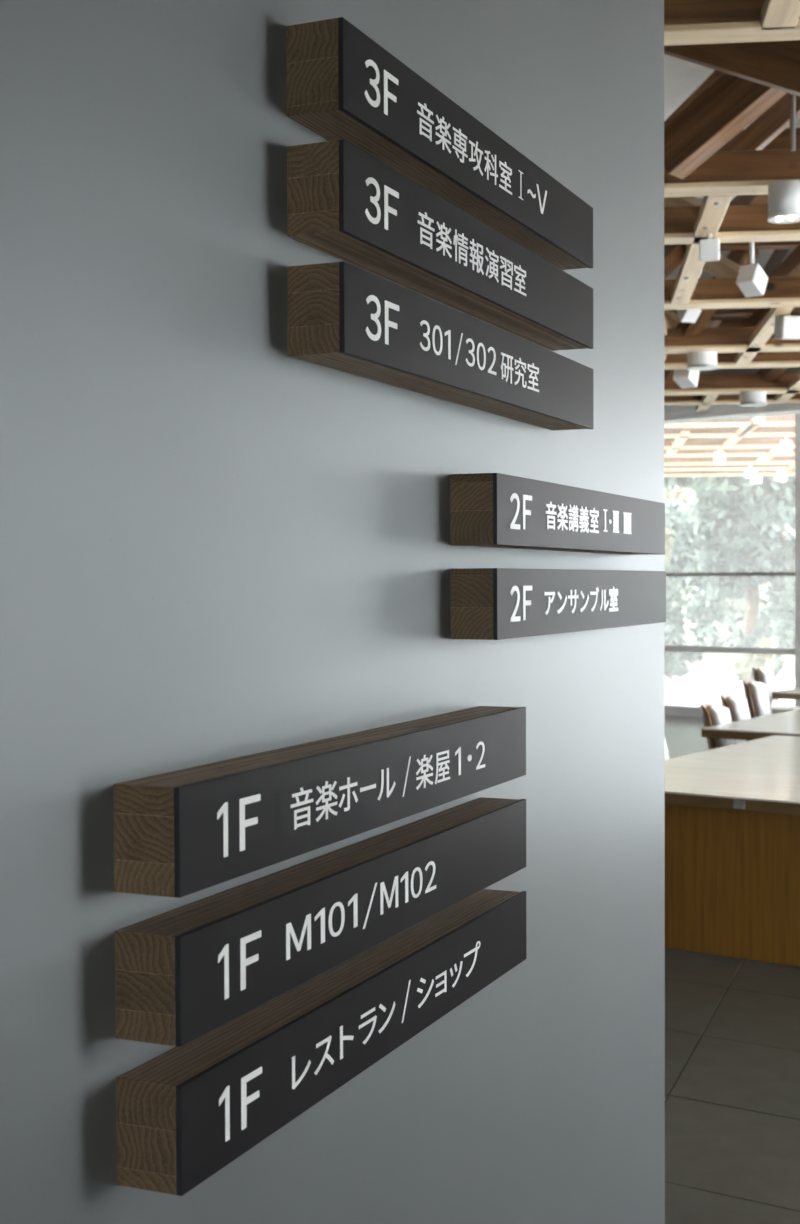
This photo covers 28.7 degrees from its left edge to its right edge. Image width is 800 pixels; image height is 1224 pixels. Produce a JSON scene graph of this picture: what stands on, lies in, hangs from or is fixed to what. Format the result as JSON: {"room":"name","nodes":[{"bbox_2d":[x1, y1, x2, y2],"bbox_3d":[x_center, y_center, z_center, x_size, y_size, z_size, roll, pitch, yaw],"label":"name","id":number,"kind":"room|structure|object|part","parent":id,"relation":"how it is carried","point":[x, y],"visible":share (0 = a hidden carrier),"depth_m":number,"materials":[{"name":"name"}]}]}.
{"room":"music school lobby","nodes":[
{"label":"music school lobby","id":0,"kind":"room"},
{"bbox_2d":[0,0,664,1223],"bbox_3d":[-0.797,-0.255,0.392,0.150,3.700,6.495,0,1,23],"label":"wall","id":1,"kind":"structure","parent":0,"point":[217,543],"depth_m":1.72,"materials":[{"name":"grey paint"}]},
{"bbox_2d":[114,706,525,897],"bbox_3d":[-0.039,0.199,1.866,0.071,0.100,0.965,0,1,23],"label":"sign","id":2,"kind":"object","parent":1,"relation":"attached to","point":[183,832],"visible":1,"depth_m":1.62,"materials":[{"name":"brown wood"}]},
{"bbox_2d":[115,797,525,1046],"bbox_3d":[-0.038,0.334,1.869,0.071,0.100,0.965,0,1,23],"label":"sign","id":3,"kind":"object","parent":1,"relation":"attached to","point":[183,973],"visible":1,"depth_m":1.64,"materials":[{"name":"brown wood"}]},
{"bbox_2d":[116,889,526,1195],"bbox_3d":[-0.037,0.470,1.871,0.071,0.100,0.965,0,1,23],"label":"sign","id":4,"kind":"object","parent":1,"relation":"attached to","point":[187,1112],"visible":1,"depth_m":1.65,"materials":[{"name":"brown wood"}]},
{"bbox_2d":[286,17,592,269],"bbox_3d":[0.098,-0.613,2.171,0.071,0.100,0.965,0,1,23],"label":"sign","id":5,"kind":"object","parent":1,"relation":"attached to","point":[342,83],"visible":1,"depth_m":1.95,"materials":[{"name":"brown wood"}]},
{"bbox_2d":[287,139,592,350],"bbox_3d":[0.098,-0.479,2.174,0.071,0.100,0.965,0,1,23],"label":"sign","id":6,"kind":"object","parent":1,"relation":"attached to","point":[344,203],"visible":1,"depth_m":1.95,"materials":[{"name":"brown wood"}]},
{"bbox_2d":[288,261,592,429],"bbox_3d":[0.099,-0.346,2.177,0.071,0.100,0.965,0,1,23],"label":"sign","id":7,"kind":"object","parent":1,"relation":"attached to","point":[343,316],"visible":1,"depth_m":1.95,"materials":[{"name":"brown wood"}]},
{"bbox_2d":[450,473,664,554],"bbox_3d":[0.295,-0.153,2.631,0.071,0.100,0.965,0,1,23],"label":"sign","id":8,"kind":"object","parent":1,"relation":"attached to","point":[495,510],"visible":1,"depth_m":2.39,"materials":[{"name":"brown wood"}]},
{"bbox_2d":[450,568,665,639],"bbox_3d":[0.297,-0.021,2.638,0.071,0.100,0.973,0,1,23],"label":"sign","id":9,"kind":"object","parent":1,"relation":"attached to","point":[487,603],"visible":1,"depth_m":2.39,"materials":[{"name":"brown wood"}]},
{"bbox_2d":[664,54,799,278],"bbox_3d":[0.052,-3.358,9.249,14.700,0.150,23.538,0,1,23],"label":"ceiling","id":10,"kind":"structure","parent":0,"point":[682,78],"depth_m":9.82,"materials":[{"name":"white paint"}]},
{"bbox_2d":[664,0,799,476],"bbox_3d":[5.892,-2.748,15.004,15.452,1.342,27.379,0,1,8],"label":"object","id":11,"kind":"structure","parent":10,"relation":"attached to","point":[752,47],"depth_m":8.67,"materials":[{"name":"brown wood"}]},
{"bbox_2d":[673,369,699,388],"bbox_3d":[2.610,-2.238,14.248,0.160,0.381,0.243,1,1,35],"label":"spotlight","id":12,"kind":"object","parent":11,"relation":"hanging from","point":[685,378],"visible":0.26,"depth_m":14.19,"materials":[{"name":"white paint"}]},
{"bbox_2d":[676,309,700,322],"bbox_3d":[2.088,-2.269,11.312,0.120,0.344,0.185,-1,1,-17],"label":"spotlight","id":13,"kind":"object","parent":11,"relation":"hanging from","point":[689,315],"visible":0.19,"depth_m":11.27,"materials":[{"name":"white paint"}]},
{"bbox_2d":[687,351,716,370],"bbox_3d":[2.530,-2.108,13.086,0.250,0.140,0.250,0,1,23],"label":"spotlight","id":14,"kind":"object","parent":11,"relation":"attached to","point":[697,360],"visible":1,"depth_m":12.99,"materials":[{"name":"white paint"}]},
{"bbox_2d":[699,234,719,261],"bbox_3d":[1.702,-2.078,8.594,0.110,0.316,0.156,0,1,12],"label":"spotlight","id":15,"kind":"object","parent":11,"relation":"hanging from","point":[709,248],"visible":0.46,"depth_m":8.53,"materials":[{"name":"white paint"}]},
{"bbox_2d":[714,448,724,464],"bbox_3d":[4.590,-2.291,22.452,0.130,0.346,0.196,0,1,23],"label":"spotlight","id":16,"kind":"object","parent":11,"relation":"hanging from","point":[719,457],"visible":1,"depth_m":22.39,"materials":[{"name":"white paint"}]},
{"bbox_2d":[745,464,755,477],"bbox_3d":[5.735,-2.355,25.584,0.130,0.331,0.173,0,1,-11],"label":"spotlight","id":17,"kind":"object","parent":11,"relation":"hanging from","point":[749,473],"visible":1,"depth_m":25.51,"materials":[{"name":"white paint"}]},
{"bbox_2d":[736,242,767,297],"bbox_3d":[2.151,-2.316,9.550,0.125,0.765,0.195,1,1,41],"label":"spotlight","id":18,"kind":"object","parent":11,"relation":"hanging from","point":[751,280],"visible":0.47,"depth_m":9.52,"materials":[{"name":"white paint"}]},
{"bbox_3d":[2.151,-2.391,9.548,0.070,0.615,0.100,1,1,41],"label":"stem","id":19,"kind":"part","parent":18,"relation":"part of","materials":[{"name":"white paint"}]},
{"bbox_2d":[739,391,766,406],"bbox_3d":[3.585,-2.167,15.866,0.270,0.140,0.270,0,1,23],"label":"spotlight","id":20,"kind":"object","parent":11,"relation":"attached to","point":[749,398],"visible":1,"depth_m":15.76,"materials":[{"name":"white paint"}]},
{"bbox_2d":[751,469,761,483],"bbox_3d":[6.135,-2.376,26.908,0.162,0.325,0.130,0,1,28],"label":"spotlight","id":21,"kind":"object","parent":11,"relation":"hanging from","point":[758,480],"visible":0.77,"depth_m":26.85,"materials":[{"name":"white paint"}]},
{"bbox_2d":[774,469,786,481],"bbox_3d":[6.537,-2.399,26.822,0.185,0.339,0.130,1,2,45],"label":"spotlight","id":22,"kind":"object","parent":11,"relation":"hanging from","point":[781,477],"visible":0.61,"depth_m":26.78,"materials":[{"name":"white paint"}]},
{"bbox_2d":[768,180,799,223],"bbox_3d":[1.849,-1.950,7.464,0.182,0.180,0.182,0,1,23],"label":"spotlight","id":23,"kind":"object","parent":11,"relation":"hanging from","point":[783,196],"visible":1,"depth_m":7.39,"materials":[{"name":"white paint"}]},
{"bbox_2d":[780,435,791,451],"bbox_3d":[5.084,-2.268,20.575,0.130,0.342,0.190,0,1,6],"label":"spotlight","id":24,"kind":"object","parent":11,"relation":"hanging from","point":[785,445],"visible":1,"depth_m":20.51,"materials":[{"name":"white paint"}]},
{"bbox_2d":[774,313,799,338],"bbox_3d":[2.802,-2.137,11.277,0.150,0.359,0.210,0,1,-5],"label":"spotlight","id":25,"kind":"object","parent":11,"relation":"hanging from","point":[785,327],"visible":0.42,"depth_m":11.19,"materials":[{"name":"white paint"}]},
{"bbox_3d":[1.792,-2.678,7.125,0.023,1.140,0.024,0,1,23],"label":"tie rod","id":26,"kind":"part","parent":11,"relation":"part of","materials":[{"name":"silver metal"}]},
{"bbox_2d":[664,315,799,716],"bbox_3d":[3.853,-1.091,17.782,15.000,4.750,0.720,1,1,40],"label":"window","id":27,"kind":"structure","parent":0,"point":[672,413],"depth_m":17.78,"materials":[{"name":"white"}]},
{"bbox_3d":[4.011,1.200,18.003,15.000,0.160,0.240,1,1,40],"label":"sill","id":28,"kind":"part","parent":27,"relation":"part of","materials":[{"name":"white"}]},
{"bbox_3d":[4.008,0.440,17.988,15.000,0.070,0.070,1,1,40],"label":"glazing rail","id":29,"kind":"part","parent":27,"relation":"part of","materials":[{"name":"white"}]},
{"bbox_3d":[4.004,-0.435,17.971,15.000,0.035,0.050,1,1,40],"label":"glazing rail","id":30,"kind":"part","parent":27,"relation":"part of","materials":[{"name":"grey metal"}]},
{"bbox_2d":[665,715,799,1223],"bbox_3d":[0.367,1.447,9.215,15.346,0.061,23.538,0,1,23],"label":"floor","id":31,"kind":"structure","parent":0,"point":[732,1025],"depth_m":4.93,"materials":[{"name":"grey tile"}]},
{"bbox_2d":[665,741,669,759],"bbox_3d":[1.507,1.038,8.471,0.505,0.781,0.420,0,1,17],"label":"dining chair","id":32,"kind":"object","parent":31,"relation":"on","point":[666,750],"visible":0.02,"depth_m":8.66,"materials":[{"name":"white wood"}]},
{"bbox_2d":[701,703,735,749],"bbox_3d":[2.205,0.997,10.130,0.505,0.791,0.420,0,1,19],"label":"dining chair","id":33,"kind":"object","parent":31,"relation":"on","point":[713,715],"visible":0.3,"depth_m":10.04,"materials":[{"name":"brown wood"}]},
{"bbox_3d":[2.040,0.796,10.184,0.156,0.390,0.420,0,1,19],"label":"backrest","id":34,"kind":"part","parent":33,"relation":"part of","materials":[{"name":"brown wood"}]},
{"bbox_2d":[665,735,799,966],"bbox_3d":[2.909,1.101,6.998,3.550,0.700,2.566,1,1,34],"label":"counter","id":35,"kind":"object","parent":31,"relation":"on","point":[732,812],"visible":0.57,"depth_m":6.59,"materials":[{"name":"brown wood"}]},
{"bbox_3d":[1.405,0.797,6.472,0.050,0.034,0.006,1,1,34],"label":"socket plate","id":36,"kind":"part","parent":35,"relation":"part of","materials":[{"name":"silver metal"}]},
{"bbox_2d":[720,694,750,744],"bbox_3d":[2.498,0.981,10.930,0.505,0.791,0.420,0,1,20],"label":"dining chair","id":37,"kind":"object","parent":31,"relation":"on","point":[738,708],"visible":0.3,"depth_m":10.87,"materials":[{"name":"brown wood"}]},
{"bbox_3d":[2.334,0.780,10.987,0.156,0.390,0.420,0,1,20],"label":"backrest","id":38,"kind":"part","parent":37,"relation":"part of","materials":[{"name":"brown wood"}]},
{"bbox_2d":[729,739,745,744],"bbox_3d":[2.533,0.920,10.916,0.410,0.040,0.400,0,1,20],"label":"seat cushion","id":39,"kind":"object","parent":37,"relation":"on","point":[737,741],"depth_m":10.88,"materials":[{"name":"white fabric"}]},
{"bbox_2d":[726,697,750,721],"bbox_3d":[2.373,0.727,10.971,0.165,0.255,0.370,0,1,20],"label":"cushion","id":40,"kind":"object","parent":37,"relation":"on","point":[738,708],"depth_m":10.86,"materials":[{"name":"white fabric"}]},
{"bbox_2d":[701,709,799,741],"bbox_3d":[4.067,1.042,9.753,3.400,0.700,2.950,1,1,34],"label":"table","id":41,"kind":"object","parent":31,"relation":"on","point":[787,723],"visible":0.57,"depth_m":9.49,"materials":[{"name":"brown wood"}]},
{"bbox_2d":[743,680,771,717],"bbox_3d":[2.935,0.944,12.212,0.505,0.811,0.420,0,1,21],"label":"dining chair","id":42,"kind":"object","parent":31,"relation":"on","point":[756,693],"visible":0.51,"depth_m":12.13,"materials":[{"name":"brown wood"}]},
{"bbox_3d":[2.772,0.743,12.272,0.156,0.410,0.420,0,1,21],"label":"backrest","id":43,"kind":"part","parent":42,"relation":"part of","materials":[{"name":"brown wood"}]},
{"bbox_2d":[752,666,799,713],"bbox_3d":[3.361,0.901,13.771,0.505,0.831,0.420,0,1,21],"label":"dining chair","id":44,"kind":"object","parent":31,"relation":"on","point":[763,675],"visible":0.34,"depth_m":13.70,"materials":[{"name":"brown wood"}]},
{"bbox_3d":[3.198,0.700,13.831,0.156,0.430,0.420,0,1,21],"label":"backrest","id":45,"kind":"part","parent":44,"relation":"part of","materials":[{"name":"brown wood"}]},
{"bbox_2d":[757,668,778,703],"bbox_3d":[3.237,0.648,13.814,0.165,0.295,0.370,0,1,21],"label":"cushion","id":46,"kind":"object","parent":44,"relation":"on","point":[764,675],"depth_m":13.72,"materials":[{"name":"white fabric"}]},
{"bbox_2d":[770,705,799,713],"bbox_3d":[3.396,0.861,13.756,0.410,0.040,0.400,0,1,21],"label":"seat cushion","id":47,"kind":"object","parent":44,"relation":"on","point":[775,709],"depth_m":13.65,"materials":[{"name":"white fabric"}]},
{"bbox_2d":[772,687,799,699],"bbox_3d":[5.127,0.980,12.681,3.400,0.700,2.600,1,1,34],"label":"table","id":48,"kind":"object","parent":31,"relation":"on","point":[794,693],"visible":1,"depth_m":12.52,"materials":[{"name":"brown wood"}]},
{"label":"outside","id":49,"kind":"structure","parent":0,"visible":0},
{"bbox_2d":[666,595,794,676],"bbox_3d":[27.886,0.366,64.228,320.000,0.001,260.000,0,1,23],"label":"lawn","id":50,"kind":"structure","parent":49,"point":[712,662],"depth_m":33.33,"materials":[{"name":"white"}]},
{"bbox_2d":[664,498,700,594],"bbox_3d":[4.250,-3.101,34.912,5.355,8.481,4.261,-1,1,-22],"label":"tree","id":51,"kind":"object","parent":50,"relation":"on","point":[684,523],"visible":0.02,"depth_m":34.10,"materials":[{"name":"green plant"}]},
{"bbox_2d":[664,476,769,629],"bbox_3d":[7.573,-5.599,42.670,7.574,13.149,5.634,-1,1,-21],"label":"tree","id":52,"kind":"object","parent":50,"relation":"on","point":[678,494],"visible":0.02,"depth_m":42.69,"materials":[{"name":"plant"}]},
{"bbox_2d":[664,486,770,628],"bbox_3d":[11.710,-6.656,54.642,7.665,14.756,6.067,0,1,23],"label":"tree","id":53,"kind":"object","parent":50,"relation":"on","point":[694,496],"visible":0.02,"depth_m":54.19,"materials":[{"name":"green plant"}]},
{"bbox_2d":[664,475,794,660],"bbox_3d":[6.978,-2.726,31.003,4.393,7.867,3.894,0,1,-4],"label":"tree","id":54,"kind":"object","parent":50,"relation":"on","point":[741,523],"visible":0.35,"depth_m":30.32,"materials":[{"name":"green plant"}]},
{"bbox_2d":[664,499,794,647],"bbox_3d":[7.066,-0.823,38.128,14.346,3.968,1.382,0,1,23],"label":"hedge","id":55,"kind":"object","parent":50,"relation":"on","point":[700,631],"visible":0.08,"depth_m":37.81,"materials":[{"name":"green plant"}]},
{"bbox_2d":[744,610,785,675],"bbox_3d":[6.445,0.619,27.597,0.760,1.309,0.995,0,1,23],"label":"bush","id":56,"kind":"object","parent":50,"relation":"on","point":[761,629],"visible":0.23,"depth_m":27.55,"materials":[{"name":"green plant"}]},
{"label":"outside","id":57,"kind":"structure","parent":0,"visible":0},
{"bbox_2d":[665,673,794,705],"bbox_3d":[0.205,1.176,25.692,43.317,0.105,8.496,1,1,38],"label":"terrace","id":58,"kind":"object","parent":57,"point":[691,689],"depth_m":23.48,"materials":[{"name":"concrete"}]},
{"bbox_2d":[664,528,673,570],"bbox_3d":[4.289,-0.440,27.980,1.256,3.435,1.099,0,1,23],"label":"tree","id":59,"kind":"object","parent":58,"relation":"on","point":[669,541],"visible":0.02,"depth_m":27.84,"materials":[{"name":"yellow plant"}]},
{"bbox_2d":[664,626,704,679],"bbox_3d":[4.410,0.755,25.631,1.098,1.137,0.829,-1,1,-24],"label":"bush","id":60,"kind":"object","parent":58,"relation":"on","point":[674,664],"visible":0.51,"depth_m":25.48,"materials":[{"name":"green plant"}]},
{"bbox_2d":[732,637,778,680],"bbox_3d":[5.801,0.854,25.432,0.775,0.948,0.736,0,1,23],"label":"bush","id":61,"kind":"object","parent":58,"relation":"on","point":[760,660],"visible":0.47,"depth_m":25.27,"materials":[{"name":"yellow plant"}]}
]}

